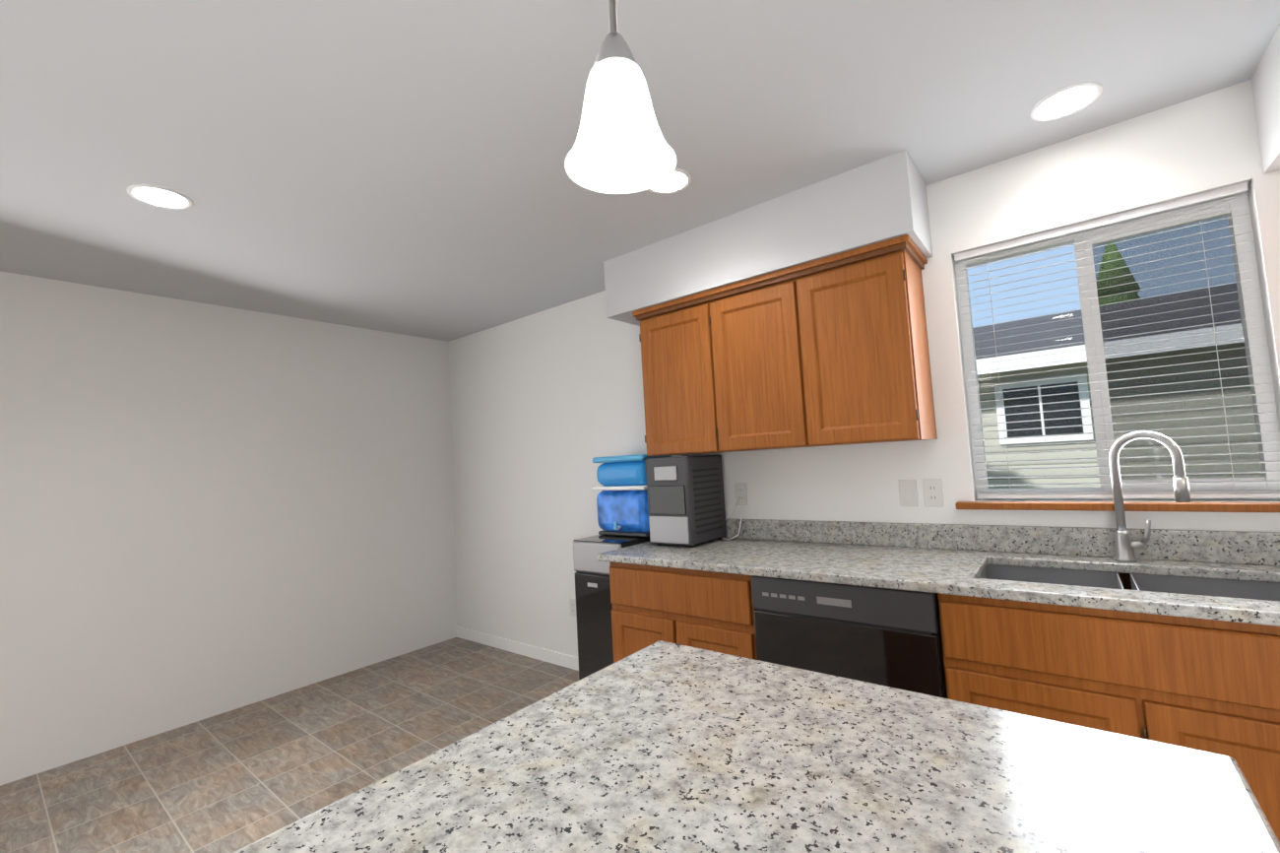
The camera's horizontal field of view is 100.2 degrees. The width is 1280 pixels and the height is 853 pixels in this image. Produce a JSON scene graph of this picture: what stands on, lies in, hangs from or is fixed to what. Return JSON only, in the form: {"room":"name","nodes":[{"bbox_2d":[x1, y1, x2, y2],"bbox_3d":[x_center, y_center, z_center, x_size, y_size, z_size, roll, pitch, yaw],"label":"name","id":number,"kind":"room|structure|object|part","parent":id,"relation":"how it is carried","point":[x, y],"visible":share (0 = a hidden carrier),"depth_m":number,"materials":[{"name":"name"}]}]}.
{"room":"kitchen","nodes":[
{"label":"kitchen","id":0,"kind":"room"},
{"bbox_2d":[0,270,457,785],"bbox_3d":[-3.580,0.449,2.017,0.150,2.440,6.330,-6,-5,38],"label":"wall","id":1,"kind":"structure","parent":0,"point":[207,510],"depth_m":3.13,"materials":[{"name":"white paint"}]},
{"bbox_2d":[0,637,578,852],"bbox_3d":[-1.024,1.452,0.057,6.400,0.100,6.480,-6,-5,38],"label":"floor","id":2,"kind":"structure","parent":0,"point":[233,780],"depth_m":2.60,"materials":[{"name":"tile"}]},
{"bbox_2d":[573,534,649,680],"bbox_3d":[-0.065,1.070,2.939,0.337,0.935,0.472,-6,-5,38],"label":"appliance","id":3,"kind":"object","parent":2,"relation":"on","point":[594,608],"visible":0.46,"depth_m":2.79,"materials":[{"name":"black metal"}]},
{"bbox_2d":[592,453,671,536],"bbox_3d":[-0.047,0.383,3.028,0.383,0.440,0.319,-6,-5,38],"label":"water dispenser","id":4,"kind":"object","parent":3,"relation":"on","point":[622,503],"visible":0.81,"depth_m":2.92,"materials":[{"name":"blue plastic"}]},
{"bbox_2d":[609,561,757,662],"bbox_3d":[0.351,1.048,2.520,0.744,0.879,0.623,-6,-5,38],"label":"base cabinet","id":5,"kind":"object","parent":2,"relation":"on","point":[712,610],"visible":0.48,"depth_m":2.27,"materials":[{"name":"brown wood"}]},
{"bbox_2d":[751,575,947,698],"bbox_3d":[0.882,0.990,2.076,0.630,0.876,0.602,-6,-5,38],"label":"dishwasher","id":6,"kind":"object","parent":2,"relation":"on","point":[886,637],"visible":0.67,"depth_m":1.82,"materials":[{"name":"black metal"}]},
{"bbox_2d":[937,572,1279,841],"bbox_3d":[1.859,0.884,1.323,1.828,0.879,0.624,-6,-5,38],"label":"base cabinet","id":7,"kind":"object","parent":2,"relation":"on","point":[1211,685],"visible":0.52,"depth_m":1.40,"materials":[{"name":"brown wood"}]},
{"bbox_2d":[597,517,1279,626],"bbox_3d":[0.990,0.494,0.935,3.878,0.322,2.328,-6,-5,38],"label":"countertop","id":8,"kind":"structure","parent":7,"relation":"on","point":[1234,576],"depth_m":1.88,"materials":[{"name":"stone"}]},
{"bbox_2d":[645,453,743,547],"bbox_3d":[0.285,0.370,2.739,0.354,0.439,0.370,-6,-5,38],"label":"ice maker","id":9,"kind":"object","parent":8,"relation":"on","point":[685,500],"visible":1,"depth_m":2.64,"materials":[{"name":"grey plastic"}]},
{"bbox_3d":[0.471,0.457,2.766,0.112,0.247,0.094,-6,-5,38],"label":"cord","id":10,"kind":"part","parent":9,"relation":"part of","materials":[{"name":"white plastic"}]},
{"bbox_2d":[1108,430,1190,562],"bbox_3d":[1.665,0.231,1.760,0.195,0.434,0.118,-6,-5,38],"label":"faucet","id":11,"kind":"object","parent":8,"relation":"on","point":[1125,545],"visible":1,"depth_m":1.79,"materials":[{"name":"silver metal"}]},
{"bbox_3d":[-0.378,0.916,-0.075,0.892,0.879,2.560,-6,-5,38],"label":"cabinet","id":12,"kind":"object","parent":2,"relation":"on","visible":0},
{"bbox_2d":[233,640,1279,852],"bbox_3d":[-0.404,0.461,-0.041,0.935,0.032,2.625,-6,-5,38],"label":"countertop","id":13,"kind":"structure","parent":12,"relation":"on","point":[661,746],"depth_m":0.69,"materials":[{"name":"stone"}]},
{"bbox_2d":[0,0,1279,341],"bbox_3d":[-1.165,-1.079,0.224,6.400,0.100,6.480,-6,-5,38],"label":"ceiling","id":14,"kind":"structure","parent":0,"point":[392,165],"depth_m":1.71,"materials":[{"name":"white paint"}]},
{"bbox_2d":[126,184,192,209],"bbox_3d":[-1.821,-0.869,2.033,0.190,0.006,0.190,-6,-5,38],"label":"recessed light","id":15,"kind":"object","parent":14,"relation":"in","point":[160,196],"visible":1,"depth_m":2.03,"materials":[{"name":"white"}]},
{"bbox_2d":[565,0,676,193],"bbox_3d":[-0.045,-0.702,0.744,0.180,0.704,0.180,-6,-5,38],"label":"pendant light","id":16,"kind":"object","parent":14,"relation":"hanging from","point":[621,146],"visible":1,"depth_m":0.71,"materials":[{"name":"white glass"}]},
{"bbox_2d":[646,168,691,193],"bbox_3d":[0.110,-0.970,2.122,0.190,0.006,0.190,-6,-5,38],"label":"recessed light","id":17,"kind":"object","parent":14,"relation":"in","point":[676,180],"visible":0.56,"depth_m":2.14,"materials":[{"name":"white"}]},
{"bbox_2d":[1029,81,1103,121],"bbox_3d":[1.401,-1.065,1.761,0.190,0.006,0.190,-6,-5,38],"label":"recessed light","id":18,"kind":"object","parent":14,"relation":"in","point":[1066,100],"visible":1,"depth_m":1.75,"materials":[{"name":"white"}]},
{"bbox_2d":[1250,23,1279,173],"bbox_3d":[1.437,-1.045,-0.185,1.537,0.310,3.580,-6,-5,38],"label":"soffit","id":19,"kind":"structure","parent":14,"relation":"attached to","point":[1265,82],"depth_m":1.60,"materials":[{"name":"white paint"}]},
{"bbox_2d":[448,79,1279,656],"bbox_3d":[0.876,0.241,2.617,6.400,2.440,0.150,-6,-5,38],"label":"wall","id":20,"kind":"structure","parent":0,"point":[545,407],"depth_m":2.55,"materials":[{"name":"white paint"}]},
{"bbox_2d":[456,626,578,670],"bbox_3d":[-0.768,1.595,3.791,1.850,0.080,0.012,-6,-5,38],"label":"baseboard","id":21,"kind":"structure","parent":20,"relation":"attached to","point":[550,656],"depth_m":3.85,"materials":[{"name":"white wood"}]},
{"bbox_2d":[569,597,575,616],"bbox_3d":[-0.440,1.199,3.541,0.070,0.115,0.008,-6,-5,38],"label":"electrical outlet","id":22,"kind":"object","parent":20,"relation":"attached to","point":[572,607],"visible":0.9,"depth_m":3.54,"materials":[{"name":"white plastic"}]},
{"bbox_2d":[734,482,748,505],"bbox_3d":[0.526,0.353,2.791,0.070,0.115,0.008,-6,-5,38],"label":"outlet","id":23,"kind":"object","parent":20,"relation":"attached to","point":[741,486],"visible":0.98,"depth_m":2.79,"materials":[{"name":"white plastic"}]},
{"bbox_2d":[603,149,932,325],"bbox_3d":[0.518,-0.809,2.596,1.524,0.310,0.365,-6,-5,38],"label":"soffit","id":24,"kind":"structure","parent":20,"relation":"attached to","point":[883,199],"depth_m":2.29,"materials":[{"name":"grey paint"}]},
{"bbox_2d":[632,234,937,455],"bbox_3d":[0.609,-0.278,2.522,1.336,0.765,0.346,-6,-5,38],"label":"upper cabinet","id":25,"kind":"object","parent":20,"relation":"attached to","point":[832,350],"visible":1,"depth_m":2.28,"materials":[{"name":"brown wood"}]},
{"bbox_2d":[897,479,918,506],"bbox_3d":[1.150,0.285,2.295,0.070,0.115,0.010,-6,-5,38],"label":"light switch","id":26,"kind":"object","parent":20,"relation":"attached to","point":[908,491],"visible":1,"depth_m":2.29,"materials":[{"name":"white plastic"}]},
{"bbox_2d":[922,478,943,506],"bbox_3d":[1.225,0.277,2.237,0.070,0.115,0.008,-6,-5,38],"label":"electrical outlet","id":27,"kind":"object","parent":20,"relation":"attached to","point":[932,492],"visible":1,"depth_m":2.23,"materials":[{"name":"white plastic"}]},
{"bbox_2d":[954,191,1279,499],"bbox_3d":[1.707,-0.242,2.002,0.840,1.020,0.056,-6,-5,38],"label":"window","id":28,"kind":"structure","parent":20,"relation":"in","point":[1252,303],"depth_m":1.90,"materials":[{"name":"white plastic"}]},
{"bbox_2d":[954,181,1279,498],"bbox_3d":[1.663,-0.247,1.947,0.820,1.008,0.035,-6,-5,38],"label":"window blinds","id":29,"kind":"object","parent":28,"relation":"attached to","point":[1199,199],"visible":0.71,"depth_m":1.90,"materials":[{"name":"white plastic"}]},
{"bbox_2d":[955,501,1279,511],"bbox_3d":[1.678,0.279,1.894,0.960,0.027,0.129,-6,-5,38],"label":"window sill","id":30,"kind":"structure","parent":20,"relation":"attached to","point":[1156,506],"depth_m":1.82,"materials":[{"name":"brown wood"}]},
{"label":"outside","id":31,"kind":"structure","parent":0,"visible":0},
{"bbox_3d":[26.089,2.159,31.638,120.000,0.110,75.820,-6,-5,38],"label":"ground","id":32,"kind":"structure","parent":31,"visible":0},
{"bbox_2d":[972,283,1261,488],"bbox_3d":[11.909,-0.671,8.979,12.300,4.120,10.730,-6,-5,38],"label":"house","id":33,"kind":"structure","parent":32,"relation":"on","point":[1042,343],"depth_m":7.40,"materials":[{"name":"beige wood"}]},
{"bbox_2d":[1096,241,1140,306],"bbox_3d":[15.607,-2.734,22.078,11.500,9.553,8.800,-6,-5,38],"label":"evergreen","id":34,"kind":"object","parent":32,"relation":"on","point":[1116,289],"depth_m":21.41,"materials":[{"name":"green plant"}]}
]}

